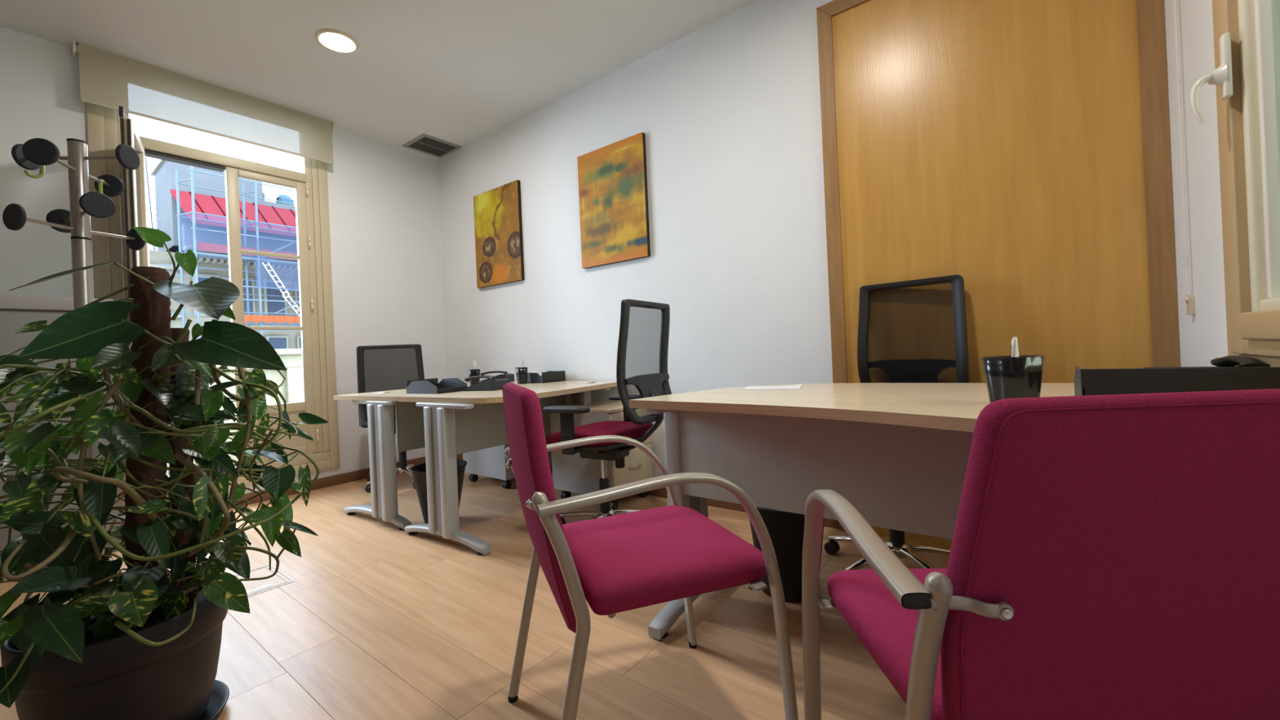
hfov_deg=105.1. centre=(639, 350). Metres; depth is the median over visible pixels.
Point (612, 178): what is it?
abstract painting
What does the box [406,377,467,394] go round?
desk tray
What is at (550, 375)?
desk tray
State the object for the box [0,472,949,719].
floor
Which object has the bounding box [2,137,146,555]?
coat stand
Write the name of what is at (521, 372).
pen cup
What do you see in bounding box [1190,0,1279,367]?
window
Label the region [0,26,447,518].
wall
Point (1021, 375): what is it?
pen cup
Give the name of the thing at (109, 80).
roller blind
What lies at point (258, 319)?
scaffold
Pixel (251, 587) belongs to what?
floor outlet cover
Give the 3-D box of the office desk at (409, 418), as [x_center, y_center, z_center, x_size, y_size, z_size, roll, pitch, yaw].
[-1.257,0.623,3.357,0.698,0.742,1.271,-3,0,37]
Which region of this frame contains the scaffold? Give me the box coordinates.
[156,165,300,338]
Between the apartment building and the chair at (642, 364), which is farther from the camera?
the apartment building
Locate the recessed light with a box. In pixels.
[315,28,359,53]
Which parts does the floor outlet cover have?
lid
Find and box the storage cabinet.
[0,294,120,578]
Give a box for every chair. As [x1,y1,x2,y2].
[356,343,424,492]
[542,298,671,524]
[824,275,969,570]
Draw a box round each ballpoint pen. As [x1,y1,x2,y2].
[1011,337,1017,356]
[1011,340,1019,356]
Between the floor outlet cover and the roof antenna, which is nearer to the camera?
the floor outlet cover
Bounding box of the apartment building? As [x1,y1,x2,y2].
[148,160,301,349]
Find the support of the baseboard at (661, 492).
attached to the wall at (728, 111)
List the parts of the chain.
bead chain, bead chain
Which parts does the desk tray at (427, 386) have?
panel, panel, panel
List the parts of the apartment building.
cornice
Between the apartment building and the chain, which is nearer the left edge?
the apartment building
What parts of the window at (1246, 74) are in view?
lever, casing, sash frame, sash frame, sash frame, casing, sash frame, glass pane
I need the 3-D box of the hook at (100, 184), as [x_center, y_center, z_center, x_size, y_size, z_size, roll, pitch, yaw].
[-1.996,-0.590,1.824,0.012,0.089,0.047,-2,0,-23]
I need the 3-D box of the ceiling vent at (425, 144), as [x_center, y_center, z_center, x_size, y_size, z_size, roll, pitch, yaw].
[-1.820,-1.789,4.295,0.350,0.008,0.356,-3,0,37]
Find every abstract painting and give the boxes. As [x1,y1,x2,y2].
[473,179,524,288]
[577,132,650,268]
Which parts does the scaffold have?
ladder rail, ladder rail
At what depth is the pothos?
1.11 m
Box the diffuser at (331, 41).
[320,32,354,50]
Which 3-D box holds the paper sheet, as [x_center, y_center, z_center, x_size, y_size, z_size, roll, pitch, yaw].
[0.508,0.139,1.880,0.210,0.007,0.148,-3,0,22]
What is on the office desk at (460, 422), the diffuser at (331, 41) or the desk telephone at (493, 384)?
the desk telephone at (493, 384)
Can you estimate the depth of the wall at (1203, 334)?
1.50 m
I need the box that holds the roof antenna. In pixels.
[145,156,157,250]
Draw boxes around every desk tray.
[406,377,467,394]
[526,370,565,382]
[1074,366,1279,395]
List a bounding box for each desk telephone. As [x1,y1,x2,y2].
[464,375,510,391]
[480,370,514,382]
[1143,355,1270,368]
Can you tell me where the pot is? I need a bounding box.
[0,581,227,719]
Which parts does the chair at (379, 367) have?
leg, frame, leg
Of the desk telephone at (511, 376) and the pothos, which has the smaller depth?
the pothos
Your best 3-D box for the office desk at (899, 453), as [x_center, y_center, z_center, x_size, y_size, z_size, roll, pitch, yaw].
[0.751,0.517,1.430,1.492,0.772,1.039,-3,0,37]
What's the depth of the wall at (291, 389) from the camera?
5.24 m
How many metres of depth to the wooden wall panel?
2.00 m
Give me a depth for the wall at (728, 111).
2.96 m
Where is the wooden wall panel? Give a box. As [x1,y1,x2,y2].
[816,0,1180,548]
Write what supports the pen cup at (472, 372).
on the office desk at (409, 418)
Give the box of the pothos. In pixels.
[0,226,328,719]
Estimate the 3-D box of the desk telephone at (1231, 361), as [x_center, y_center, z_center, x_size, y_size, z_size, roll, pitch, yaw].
[1.371,0.059,1.193,0.180,0.090,0.206,-3,0,37]
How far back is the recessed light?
2.83 m
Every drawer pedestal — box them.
[462,435,547,488]
[550,400,653,509]
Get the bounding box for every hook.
[23,164,44,178]
[97,178,105,193]
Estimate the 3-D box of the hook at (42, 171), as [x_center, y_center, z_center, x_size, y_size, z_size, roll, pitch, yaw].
[-2.088,-0.639,1.688,0.012,0.089,0.047,-3,0,27]
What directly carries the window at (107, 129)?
in the wall at (384, 198)
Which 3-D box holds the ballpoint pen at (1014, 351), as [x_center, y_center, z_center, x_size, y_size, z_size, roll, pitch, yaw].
[0.877,0.040,1.149,0.013,0.144,0.020,-2,0,-23]
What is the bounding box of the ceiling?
[0,0,755,159]
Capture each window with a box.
[85,102,339,510]
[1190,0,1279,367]
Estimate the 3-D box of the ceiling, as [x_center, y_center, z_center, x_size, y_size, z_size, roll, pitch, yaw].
[-1.815,-1.858,0.785,5.135,0.120,6.348,-3,0,37]
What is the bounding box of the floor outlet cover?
[234,564,294,597]
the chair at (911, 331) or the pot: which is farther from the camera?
the chair at (911, 331)
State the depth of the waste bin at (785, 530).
1.76 m
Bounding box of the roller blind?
[71,40,334,164]
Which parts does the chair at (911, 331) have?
leg, leg, frame, leg, leg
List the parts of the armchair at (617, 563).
leg, backrest, leg, arm and leg, seat, arm and leg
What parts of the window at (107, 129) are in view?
frame, glass pane, sill rail, sill rail, frame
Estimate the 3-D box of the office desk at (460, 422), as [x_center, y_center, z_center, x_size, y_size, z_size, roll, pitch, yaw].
[-0.662,0.596,2.938,0.750,0.742,1.216,-3,0,37]
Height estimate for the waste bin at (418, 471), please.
0.325 m
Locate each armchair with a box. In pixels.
[502,382,798,719]
[801,388,1279,719]
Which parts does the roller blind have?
rail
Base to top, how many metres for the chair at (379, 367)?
1.057 m
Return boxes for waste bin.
[409,459,466,523]
[749,506,824,602]
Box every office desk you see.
[333,380,532,529]
[397,380,617,555]
[629,382,1074,639]
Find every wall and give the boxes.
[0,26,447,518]
[165,348,303,476]
[437,0,833,477]
[1164,0,1227,366]
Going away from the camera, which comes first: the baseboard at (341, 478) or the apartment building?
the baseboard at (341, 478)
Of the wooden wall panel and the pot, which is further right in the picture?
the wooden wall panel
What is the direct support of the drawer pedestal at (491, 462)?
on the floor
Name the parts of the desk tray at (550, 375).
panel, panel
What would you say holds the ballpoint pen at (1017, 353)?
in the pen cup at (1021, 375)
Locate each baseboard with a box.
[120,456,426,525]
[456,453,839,528]
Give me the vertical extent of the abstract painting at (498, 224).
0.788 m
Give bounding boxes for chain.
[1173,0,1195,315]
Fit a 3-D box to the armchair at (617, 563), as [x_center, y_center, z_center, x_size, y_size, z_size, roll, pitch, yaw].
[-0.021,0.503,1.210,0.577,0.868,0.570,-2,0,-21]
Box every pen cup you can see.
[467,368,479,386]
[515,367,527,384]
[981,355,1044,403]
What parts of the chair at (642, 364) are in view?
arm post, leg, leg, seat, arm post, leg, frame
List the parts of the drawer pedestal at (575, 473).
drawer, drawer, handle, drawer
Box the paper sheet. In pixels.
[742,383,802,389]
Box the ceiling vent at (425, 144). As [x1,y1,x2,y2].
[402,133,462,158]
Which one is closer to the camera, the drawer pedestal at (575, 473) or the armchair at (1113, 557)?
the armchair at (1113, 557)
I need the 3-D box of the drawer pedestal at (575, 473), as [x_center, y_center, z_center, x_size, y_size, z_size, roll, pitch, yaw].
[-0.233,0.648,3.149,0.550,0.600,0.395,-3,0,37]
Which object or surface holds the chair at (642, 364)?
on the floor
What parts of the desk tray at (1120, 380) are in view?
panel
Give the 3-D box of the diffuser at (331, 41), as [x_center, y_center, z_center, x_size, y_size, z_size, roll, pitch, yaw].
[-1.756,-1.791,2.844,0.168,0.002,0.168,-3,0,37]

